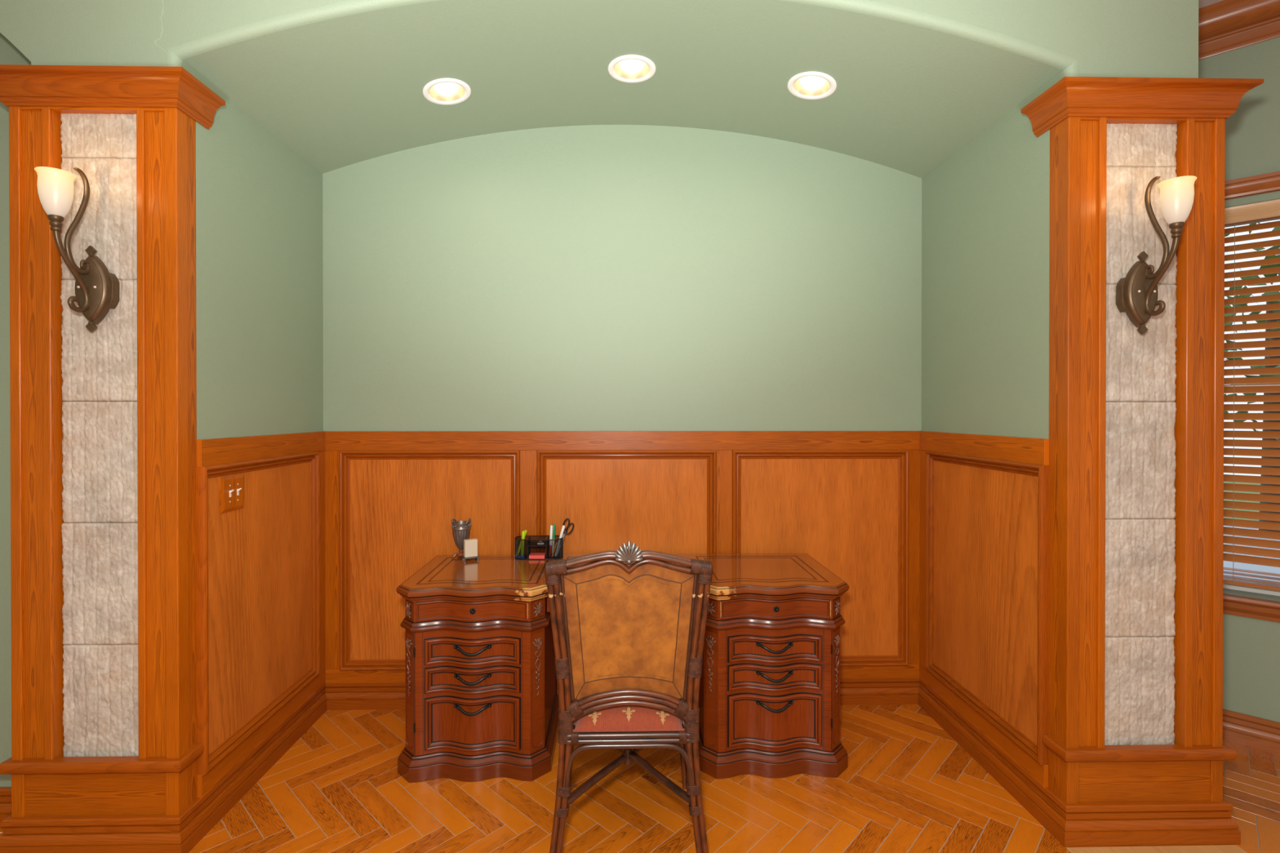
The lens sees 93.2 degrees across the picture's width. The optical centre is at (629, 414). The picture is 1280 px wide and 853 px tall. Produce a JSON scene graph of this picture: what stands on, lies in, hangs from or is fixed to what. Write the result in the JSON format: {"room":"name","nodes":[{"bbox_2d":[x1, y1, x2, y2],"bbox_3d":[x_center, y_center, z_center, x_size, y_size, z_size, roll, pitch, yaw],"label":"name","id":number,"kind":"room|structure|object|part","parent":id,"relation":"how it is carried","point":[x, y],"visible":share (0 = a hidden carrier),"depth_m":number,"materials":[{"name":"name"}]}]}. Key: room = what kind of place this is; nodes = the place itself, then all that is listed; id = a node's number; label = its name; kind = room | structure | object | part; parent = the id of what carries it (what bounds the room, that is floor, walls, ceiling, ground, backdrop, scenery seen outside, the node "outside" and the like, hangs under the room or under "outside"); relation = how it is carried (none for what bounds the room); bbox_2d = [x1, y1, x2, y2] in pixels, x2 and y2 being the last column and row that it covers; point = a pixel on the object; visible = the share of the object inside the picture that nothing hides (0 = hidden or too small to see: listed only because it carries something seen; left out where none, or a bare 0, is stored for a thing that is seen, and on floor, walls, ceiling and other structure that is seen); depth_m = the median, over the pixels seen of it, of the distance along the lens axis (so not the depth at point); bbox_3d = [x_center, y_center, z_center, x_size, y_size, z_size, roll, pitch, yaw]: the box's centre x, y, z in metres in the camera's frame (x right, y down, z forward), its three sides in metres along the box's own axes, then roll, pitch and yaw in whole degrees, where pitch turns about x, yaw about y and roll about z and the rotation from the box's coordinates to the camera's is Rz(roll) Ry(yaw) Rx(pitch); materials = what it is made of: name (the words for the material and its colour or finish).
{"room":"home office","nodes":[
{"label":"home office","id":0,"kind":"room"},
{"bbox_2d":[0,32,31,786],"bbox_3d":[-2.702,-0.170,2.188,1.485,3.244,0.115,0,0,-1],"label":"wall","id":1,"kind":"structure","parent":0,"point":[10,54],"depth_m":2.14,"materials":[{"name":"green paint"}]},
{"bbox_2d":[0,786,11,828],"bbox_3d":[-2.700,1.388,2.124,1.485,0.129,0.034,0,0,-1],"label":"baseboard","id":2,"kind":"structure","parent":1,"relation":"attached to","point":[5,792],"depth_m":2.13,"materials":[{"name":"brown wood"}]},
{"bbox_2d":[0,64,225,852],"bbox_3d":[-1.762,0.171,2.179,0.667,2.562,0.513,0,0,-1],"label":"pillar","id":3,"kind":"structure","parent":0,"point":[105,750],"depth_m":2.00,"materials":[{"name":"brown wood"}]},
{"bbox_2d":[34,166,119,331],"bbox_3d":[-1.746,-0.524,1.901,0.112,0.511,0.214,0,0,-1],"label":"wall sconce","id":4,"kind":"object","parent":3,"relation":"attached to","point":[96,289],"visible":1,"depth_m":1.92,"materials":[{"name":"brown metal"}]},
{"bbox_3d":[-1.745,-0.669,1.841,0.094,0.134,0.094,0,0,-1],"label":"lamp shade","id":5,"kind":"part","parent":4,"relation":"part of","materials":[{"name":"beige glass"}]},
{"bbox_3d":[-1.746,-0.451,1.896,0.013,0.255,0.125,0,0,-1],"label":"arm","id":6,"kind":"part","parent":4,"relation":"part of","materials":[{"name":"brown metal"}]},
{"bbox_3d":[-1.746,-0.613,1.915,0.013,0.333,0.092,0,0,-1],"label":"scroll arm","id":7,"kind":"part","parent":4,"relation":"part of","materials":[{"name":"brown metal"}]},
{"bbox_3d":[-1.763,1.387,2.201,0.601,0.129,0.480,0,0,-1],"label":"moulding","id":8,"kind":"part","parent":3,"relation":"part of","materials":[{"name":"brown wood"}]},
{"bbox_3d":[-1.759,1.259,2.013,0.481,0.177,0.035,0,0,-1],"label":"plinth panel","id":9,"kind":"part","parent":3,"relation":"part of","materials":[{"name":"brown wood"}]},
{"bbox_3d":[-1.762,-1.059,2.174,0.667,0.102,0.513,0,0,-1],"label":"crown moulding","id":10,"kind":"part","parent":3,"relation":"part of","materials":[{"name":"brown wood"}]},
{"bbox_2d":[182,60,323,439],"bbox_3d":[-1.732,-0.171,2.493,0.467,3.244,0.964,0,0,-1],"label":"wall","id":11,"kind":"structure","parent":0,"point":[260,243],"depth_m":2.44,"materials":[{"name":"green paint"}]},
{"bbox_2d":[178,684,327,852],"bbox_3d":[-1.485,1.386,2.478,0.034,0.129,1.024,0,0,-1],"label":"baseboard","id":12,"kind":"structure","parent":11,"relation":"attached to","point":[197,820],"depth_m":2.32,"materials":[{"name":"brown wood"}]},
{"bbox_2d":[195,431,325,799],"bbox_3d":[-1.483,0.705,2.532,0.030,1.239,0.901,0,0,-1],"label":"wainscoting","id":13,"kind":"structure","parent":11,"relation":"attached to","point":[261,600],"depth_m":2.41,"materials":[{"name":"brown wood"}]},
{"bbox_2d":[219,473,244,513],"bbox_3d":[-1.478,0.295,2.265,0.021,0.131,0.135,0,0,-1],"label":"light switch","id":14,"kind":"object","parent":13,"relation":"attached to","point":[231,487],"visible":1,"depth_m":2.25,"materials":[{"name":"brown wood"}]},
{"bbox_3d":[-1.493,0.712,2.488,0.001,1.007,0.750,0,0,-1],"label":"panel","id":15,"kind":"part","parent":13,"relation":"part of","materials":[{"name":"brown wood"}]},
{"bbox_3d":[-1.490,1.284,2.534,0.016,0.082,0.901,0,0,-1],"label":"rail","id":16,"kind":"part","parent":13,"relation":"part of","materials":[{"name":"brown wood"}]},
{"bbox_2d":[0,0,1198,118],"bbox_3d":[-0.713,-1.401,2.495,5.275,0.784,0.991,0,0,-1],"label":"wall","id":17,"kind":"structure","parent":0,"point":[1126,38],"depth_m":2.03,"materials":[{"name":"green paint"}]},
{"bbox_2d":[322,124,921,431],"bbox_3d":[-0.031,-0.174,3.069,3.890,3.244,0.120,0,0,-1],"label":"wall","id":18,"kind":"structure","parent":0,"point":[583,277],"depth_m":3.01,"materials":[{"name":"green paint"}]},
{"bbox_2d":[324,431,919,683],"bbox_3d":[-0.019,0.703,2.997,2.978,1.239,0.030,0,0,-1],"label":"wainscoting","id":19,"kind":"structure","parent":18,"relation":"attached to","point":[849,501],"depth_m":3.00,"materials":[{"name":"brown wood"}]},
{"bbox_3d":[-0.980,0.717,2.978,0.882,1.081,0.030,0,0,-1],"label":"panel moulding","id":20,"kind":"part","parent":19,"relation":"part of","materials":[{"name":"brown wood"}]},
{"bbox_3d":[-0.980,0.717,2.989,0.822,1.021,0.001,0,0,-1],"label":"panel","id":21,"kind":"part","parent":19,"relation":"part of","materials":[{"name":"brown wood"}]},
{"bbox_3d":[-0.019,1.289,3.007,2.978,0.068,0.016,0,0,-1],"label":"rail","id":22,"kind":"part","parent":19,"relation":"part of","materials":[{"name":"brown wood"}]},
{"bbox_3d":[-0.011,0.717,2.998,0.890,1.081,0.030,0,0,-1],"label":"panel moulding","id":23,"kind":"part","parent":19,"relation":"part of","materials":[{"name":"brown wood"}]},
{"bbox_3d":[-0.011,0.717,3.008,0.830,1.021,0.001,0,0,-1],"label":"panel","id":24,"kind":"part","parent":19,"relation":"part of","materials":[{"name":"brown wood"}]},
{"bbox_3d":[0.954,0.717,3.028,0.823,1.021,0.001,0,0,-1],"label":"panel","id":25,"kind":"part","parent":19,"relation":"part of","materials":[{"name":"brown wood"}]},
{"bbox_3d":[0.954,0.717,3.017,0.883,1.081,0.030,0,0,-1],"label":"panel moulding","id":26,"kind":"part","parent":19,"relation":"part of","materials":[{"name":"brown wood"}]},
{"bbox_2d":[324,678,919,710],"bbox_3d":[-0.019,1.384,3.003,2.986,0.129,0.034,0,0,-1],"label":"baseboard","id":27,"kind":"structure","parent":18,"relation":"attached to","point":[862,691],"depth_m":2.98,"materials":[{"name":"brown wood"}]},
{"bbox_2d":[182,0,1062,177],"bbox_3d":[-0.010,-1.310,2.529,2.978,0.255,0.972,0,0,-1],"label":"ceiling","id":28,"kind":"structure","parent":0,"point":[342,91],"depth_m":2.38,"materials":[{"name":"green paint"}]},
{"bbox_2d":[422,78,471,105],"bbox_3d":[-0.773,-1.412,2.569,0.199,0.126,0.199,0,0,41],"label":"recessed light","id":29,"kind":"object","parent":28,"relation":"in","point":[444,91],"visible":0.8,"depth_m":2.61,"materials":[{"name":"white metal"}]},
{"bbox_3d":[-0.785,-1.435,2.569,0.076,0.060,0.076,-10,0,-1],"label":"bulb","id":30,"kind":"part","parent":29,"relation":"part of","materials":[{"name":"white glass"}]},
{"bbox_2d":[608,54,655,83],"bbox_3d":[0.012,-1.481,2.515,0.200,0.102,0.200,0,0,-1],"label":"recessed light","id":31,"kind":"object","parent":28,"relation":"in","point":[630,68],"visible":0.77,"depth_m":2.56,"materials":[{"name":"white ceramic"}]},
{"bbox_3d":[0.012,-1.501,2.515,0.076,0.060,0.076,0,0,-1],"label":"bulb","id":32,"kind":"part","parent":31,"relation":"part of","materials":[{"name":"white"}]},
{"bbox_2d":[786,71,836,99],"bbox_3d":[0.761,-1.410,2.520,0.197,0.126,0.200,0,0,12],"label":"recessed light","id":33,"kind":"object","parent":28,"relation":"in","point":[811,85],"visible":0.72,"depth_m":2.56,"materials":[{"name":"white ceramic"}]},
{"bbox_3d":[0.773,-1.433,2.520,0.076,0.060,0.076,10,0,-1],"label":"bulb","id":34,"kind":"part","parent":33,"relation":"part of","materials":[{"name":"white glass"}]},
{"bbox_2d":[0,704,1279,852],"bbox_3d":[0.630,1.455,1.019,8.500,0.004,6.600,0,0,-1],"label":"floor","id":35,"kind":"structure","parent":0,"point":[907,785],"depth_m":2.24,"materials":[{"name":"wood"}]},
{"bbox_2d":[395,553,848,782],"bbox_3d":[-0.024,1.069,2.679,1.841,0.762,0.582,0,0,-1],"label":"desk","id":36,"kind":"object","parent":35,"relation":"on","point":[482,691],"visible":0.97,"depth_m":2.43,"materials":[{"name":"brown wood"}]},
{"bbox_3d":[-0.882,1.047,2.428,0.059,0.594,0.003,0,0,44],"label":"corner post","id":37,"kind":"part","parent":36,"relation":"part of","materials":[{"name":"brown wood"}]},
{"bbox_2d":[451,518,471,558],"bbox_3d":[-0.806,0.594,2.902,0.095,0.184,0.094,0,0,-1],"label":"vase","id":38,"kind":"object","parent":36,"relation":"on","point":[460,529],"visible":0.9,"depth_m":2.88,"materials":[{"name":"grey metal"}]},
{"bbox_2d":[462,538,479,561],"bbox_3d":[-0.747,0.640,2.849,0.073,0.098,0.044,0,0,-28],"label":"block","id":39,"kind":"object","parent":36,"relation":"on","point":[470,546],"visible":1,"depth_m":2.84,"materials":[{"name":"beige"}]},
{"bbox_3d":[-0.625,0.785,2.418,0.441,0.074,0.036,0,0,-1],"label":"drawer","id":40,"kind":"part","parent":36,"relation":"part of","materials":[{"name":"brown wood"}]},
{"bbox_3d":[-0.625,1.238,2.416,0.385,0.212,0.042,0,0,-1],"label":"drawer","id":41,"kind":"part","parent":36,"relation":"part of","materials":[{"name":"brown wood"}]},
{"bbox_3d":[-0.625,1.064,2.415,0.385,0.105,0.042,0,0,-1],"label":"drawer","id":42,"kind":"part","parent":36,"relation":"part of","materials":[{"name":"brown wood"}]},
{"bbox_3d":[-0.625,0.949,2.415,0.385,0.107,0.042,0,0,-1],"label":"drawer","id":43,"kind":"part","parent":36,"relation":"part of","materials":[{"name":"brown wood"}]},
{"bbox_3d":[-0.622,0.783,2.398,0.026,0.026,0.020,0,0,-1],"label":"knob","id":44,"kind":"part","parent":36,"relation":"part of","materials":[{"name":"grey metal"}]},
{"bbox_3d":[-0.625,1.172,2.404,0.151,0.037,0.046,0,0,-1],"label":"handle","id":45,"kind":"part","parent":36,"relation":"part of","materials":[{"name":"grey metal"}]},
{"bbox_3d":[-0.625,1.052,2.404,0.151,0.037,0.046,0,0,-1],"label":"handle","id":46,"kind":"part","parent":36,"relation":"part of","materials":[{"name":"grey metal"}]},
{"bbox_3d":[-0.625,0.937,2.403,0.151,0.037,0.046,0,0,-1],"label":"handle","id":47,"kind":"part","parent":36,"relation":"part of","materials":[{"name":"grey metal"}]},
{"bbox_3d":[-0.630,0.845,2.668,0.599,0.038,0.558,0,0,-1],"label":"waist moulding","id":48,"kind":"part","parent":36,"relation":"part of","materials":[{"name":"brown wood"}]},
{"bbox_3d":[-0.369,1.047,2.438,0.003,0.594,0.059,0,0,44],"label":"corner post","id":49,"kind":"part","parent":36,"relation":"part of","materials":[{"name":"brown wood"}]},
{"bbox_2d":[514,535,563,559],"bbox_3d":[-0.433,0.638,2.903,0.232,0.096,0.098,0,0,-1],"label":"desk organizer","id":50,"kind":"object","parent":36,"relation":"on","point":[531,543],"visible":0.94,"depth_m":2.87,"materials":[{"name":"black metal"}]},
{"bbox_2d":[516,529,527,555],"bbox_3d":[-0.515,0.617,2.900,0.056,0.120,0.016,0,0,-30],"label":"highlighter","id":51,"kind":"object","parent":50,"relation":"in","point":[525,530],"visible":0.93,"depth_m":2.89,"materials":[{"name":"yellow plastic"}]},
{"bbox_2d":[521,530,525,553],"bbox_3d":[-0.507,0.618,2.891,0.022,0.120,0.018,0,0,-37],"label":"highlighter","id":52,"kind":"object","parent":50,"relation":"in","point":[523,532],"visible":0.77,"depth_m":2.88,"materials":[{"name":"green plastic"}]},
{"bbox_2d":[528,552,546,559],"bbox_3d":[-0.438,0.676,2.891,0.074,0.016,0.060,0,0,-1],"label":"sticky notes","id":53,"kind":"object","parent":50,"relation":"in","point":[532,555],"visible":1,"depth_m":2.86,"materials":[{"name":"red paper"}]},
{"bbox_2d":[548,524,552,554],"bbox_3d":[-0.373,0.606,2.887,0.020,0.150,0.015,0,0,-1],"label":"marker","id":54,"kind":"object","parent":50,"relation":"in","point":[551,526],"visible":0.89,"depth_m":2.88,"materials":[{"name":"white plastic"}]},
{"bbox_2d":[551,524,555,555],"bbox_3d":[-0.362,0.605,2.900,0.018,0.152,0.014,0,0,-43],"label":"marker","id":55,"kind":"object","parent":50,"relation":"in","point":[553,525],"visible":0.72,"depth_m":2.89,"materials":[{"name":"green plastic"}]},
{"bbox_2d":[554,525,564,555],"bbox_3d":[-0.333,0.607,2.900,0.051,0.148,0.014,0,0,-15],"label":"ballpoint pen","id":56,"kind":"object","parent":50,"relation":"in","point":[563,526],"visible":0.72,"depth_m":2.90,"materials":[{"name":"grey plastic"}]},
{"bbox_2d":[558,518,573,552],"bbox_3d":[-0.310,0.593,2.927,0.087,0.181,0.014,0,0,-1],"label":"scissors","id":57,"kind":"object","parent":50,"relation":"in","point":[568,519],"visible":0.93,"depth_m":2.92,"materials":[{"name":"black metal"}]},
{"bbox_3d":[-0.304,0.540,2.925,0.037,0.076,0.009,0,0,-1],"label":"handle","id":58,"kind":"part","parent":57,"relation":"part of","materials":[{"name":"black plastic"}]},
{"bbox_3d":[-0.292,0.554,2.930,0.051,0.058,0.009,0,0,-1],"label":"handle","id":59,"kind":"part","parent":57,"relation":"part of","materials":[{"name":"black plastic"}]},
{"bbox_3d":[0.331,1.047,2.452,0.059,0.594,0.003,0,0,44],"label":"corner post","id":60,"kind":"part","parent":36,"relation":"part of","materials":[{"name":"brown wood"}]},
{"bbox_3d":[0.588,1.238,2.440,0.385,0.212,0.042,0,0,-1],"label":"drawer","id":61,"kind":"part","parent":36,"relation":"part of","materials":[{"name":"brown wood"}]},
{"bbox_3d":[0.589,1.172,2.429,0.151,0.037,0.046,0,0,-1],"label":"handle","id":62,"kind":"part","parent":36,"relation":"part of","materials":[{"name":"grey metal"}]},
{"bbox_3d":[0.589,1.052,2.428,0.151,0.037,0.046,0,0,-1],"label":"handle","id":63,"kind":"part","parent":36,"relation":"part of","materials":[{"name":"grey metal"}]},
{"bbox_3d":[0.589,0.937,2.428,0.151,0.037,0.046,0,0,-1],"label":"handle","id":64,"kind":"part","parent":36,"relation":"part of","materials":[{"name":"grey metal"}]},
{"bbox_3d":[0.588,1.063,2.439,0.385,0.105,0.042,0,0,-1],"label":"drawer","id":65,"kind":"part","parent":36,"relation":"part of","materials":[{"name":"brown wood"}]},
{"bbox_3d":[0.588,0.949,2.439,0.385,0.107,0.042,0,0,-1],"label":"drawer","id":66,"kind":"part","parent":36,"relation":"part of","materials":[{"name":"brown wood"}]},
{"bbox_3d":[0.583,0.845,2.692,0.599,0.038,0.558,0,0,-1],"label":"waist moulding","id":67,"kind":"part","parent":36,"relation":"part of","materials":[{"name":"brown wood"}]},
{"bbox_3d":[0.588,0.785,2.442,0.441,0.074,0.036,0,0,-1],"label":"drawer","id":68,"kind":"part","parent":36,"relation":"part of","materials":[{"name":"brown wood"}]},
{"bbox_3d":[0.592,0.783,2.422,0.026,0.026,0.020,0,0,-1],"label":"knob","id":69,"kind":"part","parent":36,"relation":"part of","materials":[{"name":"grey metal"}]},
{"bbox_3d":[0.845,1.047,2.462,0.003,0.594,0.059,0,0,44],"label":"corner post","id":70,"kind":"part","parent":36,"relation":"part of","materials":[{"name":"brown wood"}]},
{"bbox_2d":[544,541,713,852],"bbox_3d":[-0.005,0.922,2.092,0.523,1.065,0.514,0,0,-1],"label":"rattan chair","id":71,"kind":"object","parent":35,"relation":"on","point":[628,642],"visible":1,"depth_m":1.88,"materials":[{"name":"leather"}]},
{"bbox_3d":[-0.220,0.745,1.879,0.083,0.556,0.034,0,0,-13],"label":"post","id":72,"kind":"part","parent":71,"relation":"part of","materials":[{"name":"wicker"}]},
{"bbox_3d":[-0.218,1.224,1.862,0.093,0.462,0.036,0,0,-44],"label":"leg","id":73,"kind":"part","parent":71,"relation":"part of","materials":[{"name":"wicker"}]},
{"bbox_3d":[-0.196,0.693,1.879,0.054,0.397,0.013,0,0,-14],"label":"panel frame","id":74,"kind":"part","parent":71,"relation":"part of","materials":[{"name":"wicker"}]},
{"bbox_3d":[-0.230,1.221,2.324,0.071,0.464,0.034,0,0,40],"label":"leg","id":75,"kind":"part","parent":71,"relation":"part of","materials":[{"name":"wicker"}]},
{"bbox_3d":[-0.001,0.464,1.882,0.448,0.076,0.035,0,0,-1],"label":"rail","id":76,"kind":"part","parent":71,"relation":"part of","materials":[{"name":"wicker"}]},
{"bbox_3d":[-0.005,1.003,2.101,0.364,0.026,0.417,0,0,-1],"label":"seat","id":77,"kind":"part","parent":71,"relation":"part of","materials":[{"name":"fabric"}]},
{"bbox_3d":[-0.001,0.681,1.892,0.411,0.430,0.024,0,0,-1],"label":"panel","id":78,"kind":"part","parent":71,"relation":"part of","materials":[{"name":"beige leather"}]},
{"bbox_3d":[-0.001,1.007,1.881,0.380,0.034,0.016,0,0,-1],"label":"seat rail","id":79,"kind":"part","parent":71,"relation":"part of","materials":[{"name":"wicker"}]},
{"bbox_2d":[573,689,684,732],"bbox_3d":[-0.005,0.951,2.097,0.363,0.079,0.430,0,0,-1],"label":"seat cushion","id":80,"kind":"object","parent":71,"relation":"on","point":[648,717],"depth_m":1.89,"materials":[{"name":"red fabric"}]},
{"bbox_3d":[0.211,1.221,2.333,0.071,0.464,0.034,0,0,-42],"label":"leg","id":81,"kind":"part","parent":71,"relation":"part of","materials":[{"name":"wicker"}]},
{"bbox_3d":[0.195,0.693,1.887,0.054,0.397,0.013,0,0,12],"label":"panel frame","id":82,"kind":"part","parent":71,"relation":"part of","materials":[{"name":"wicker"}]},
{"bbox_3d":[0.218,1.224,1.870,0.093,0.462,0.036,0,0,42],"label":"leg","id":83,"kind":"part","parent":71,"relation":"part of","materials":[{"name":"wicker"}]},
{"bbox_3d":[0.219,0.745,1.888,0.083,0.556,0.034,0,0,11],"label":"post","id":84,"kind":"part","parent":71,"relation":"part of","materials":[{"name":"wicker"}]},
{"bbox_2d":[921,35,1063,439],"bbox_3d":[1.702,-0.172,2.562,0.445,3.244,0.964,0,0,-1],"label":"wall","id":85,"kind":"structure","parent":0,"point":[985,208],"depth_m":2.48,"materials":[{"name":"green paint"}]},
{"bbox_2d":[919,431,1049,788],"bbox_3d":[1.463,0.705,2.591,0.030,1.239,0.901,0,0,-1],"label":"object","id":86,"kind":"structure","parent":85,"relation":"attached to","point":[984,533],"depth_m":2.47,"materials":[{"name":"brown wood"}]},
{"bbox_3d":[1.470,1.283,2.594,0.016,0.082,0.901,0,0,-1],"label":"rail","id":87,"kind":"part","parent":86,"relation":"part of","materials":[{"name":"brown wood"}]},
{"bbox_3d":[1.474,0.712,2.547,0.001,1.007,0.750,0,0,-1],"label":"panel","id":88,"kind":"part","parent":86,"relation":"part of","materials":[{"name":"brown wood"}]},
{"bbox_2d":[917,678,1066,846],"bbox_3d":[1.467,1.386,2.538,0.034,0.129,1.024,0,0,-1],"label":"baseboard","id":89,"kind":"structure","parent":85,"relation":"attached to","point":[1044,805],"depth_m":2.38,"materials":[{"name":"brown wood"}]},
{"bbox_2d":[1021,76,1263,847],"bbox_3d":[1.756,0.171,2.250,0.667,2.562,0.513,0,0,-1],"label":"pillar","id":90,"kind":"structure","parent":0,"point":[1137,751],"depth_m":2.07,"materials":[{"name":"brown wood"}]},
{"bbox_3d":[1.756,-1.059,2.245,0.667,0.102,0.513,0,0,-1],"label":"crown moulding","id":91,"kind":"part","parent":90,"relation":"part of","materials":[{"name":"brown wood"}]},
{"bbox_3d":[1.759,1.259,2.083,0.481,0.177,0.035,0,0,-1],"label":"plinth panel","id":92,"kind":"part","parent":90,"relation":"part of","materials":[{"name":"brown wood"}]},
{"bbox_3d":[1.756,1.387,2.271,0.601,0.129,0.480,0,0,-1],"label":"moulding","id":93,"kind":"part","parent":90,"relation":"part of","materials":[{"name":"brown wood"}]},
{"bbox_2d":[1115,175,1196,334],"bbox_3d":[1.729,-0.524,1.971,0.112,0.511,0.214,0,0,-1],"label":"wall sconce","id":94,"kind":"object","parent":90,"relation":"attached to","point":[1136,293],"visible":1,"depth_m":1.99,"materials":[{"name":"brown metal"}]},
{"bbox_3d":[1.730,-0.613,1.985,0.013,0.333,0.092,0,0,-1],"label":"scroll arm","id":95,"kind":"part","parent":94,"relation":"part of","materials":[{"name":"brown metal"}]},
{"bbox_3d":[1.729,-0.451,1.965,0.013,0.255,0.125,0,0,-1],"label":"arm","id":96,"kind":"part","parent":94,"relation":"part of","materials":[{"name":"brown metal"}]},
{"bbox_3d":[1.730,-0.669,1.910,0.094,0.134,0.094,0,0,-1],"label":"lamp shade","id":97,"kind":"part","parent":94,"relation":"part of","materials":[{"name":"beige glass"}]},
{"bbox_2d":[1198,0,1222,8],"bbox_3d":[0.886,-1.816,0.710,8.600,0.060,7.800,0,0,-1],"label":"ceiling","id":98,"kind":"structure","parent":0,"point":[1202,3],"depth_m":2.64,"materials":[{"name":"paint"}]},
{"bbox_2d":[1198,36,1279,722],"bbox_3d":[2.914,-0.172,2.566,3.250,3.244,0.140,0,0,43],"label":"wall","id":99,"kind":"structure","parent":0,"point":[1251,646],"depth_m":2.65,"materials":[{"name":"green paint"}]},
{"bbox_2d":[1198,0,1279,60],"bbox_3d":[2.825,-1.704,2.466,3.250,0.178,0.118,0,0,43],"label":"crown molding","id":100,"kind":"structure","parent":99,"relation":"attached to","point":[1224,25],"depth_m":2.63,"materials":[{"name":"brown wood"}]},
{"bbox_2d":[1222,170,1279,622],"bbox_3d":[2.886,-0.070,2.551,1.570,1.920,0.189,0,0,43],"label":"window","id":101,"kind":"structure","parent":99,"relation":"in","point":[1234,605],"depth_m":2.70,"materials":[{"name":"brown wood"}]},
{"bbox_3d":[2.874,0.846,2.542,1.530,0.090,0.154,0,0,43],"label":"sill","id":102,"kind":"part","parent":101,"relation":"part of","materials":[{"name":"brown wood"}]},
{"bbox_3d":[2.939,-0.062,2.608,1.370,1.724,0.035,0,0,43],"label":"frame","id":103,"kind":"part","parent":101,"relation":"part of","materials":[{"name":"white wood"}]},
{"bbox_2d":[1223,199,1279,591],"bbox_3d":[2.873,-0.079,2.538,1.350,1.679,0.096,0,0,43],"label":"blind","id":104,"kind":"object","parent":101,"relation":"attached to","point":[1268,211],"visible":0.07,"depth_m":2.67,"materials":[{"name":"brown wood"}]},
{"bbox_3d":[2.762,-0.050,2.624,0.852,1.600,0.002,0,0,43],"label":"ladder cord","id":105,"kind":"part","parent":104,"relation":"part of","materials":[{"name":"fabric"}]},
{"bbox_3d":[2.882,0.728,2.551,1.346,0.065,0.046,0,0,43],"label":"rail","id":106,"kind":"part","parent":104,"relation":"part of","materials":[{"name":"brown wood"}]},
{"bbox_2d":[1222,708,1279,755],"bbox_3d":[2.857,1.386,2.512,3.250,0.129,0.034,0,0,43],"label":"baseboard","id":107,"kind":"structure","parent":99,"relation":"attached to","point":[1259,733],"depth_m":2.63,"materials":[{"name":"brown wood"}]}
]}

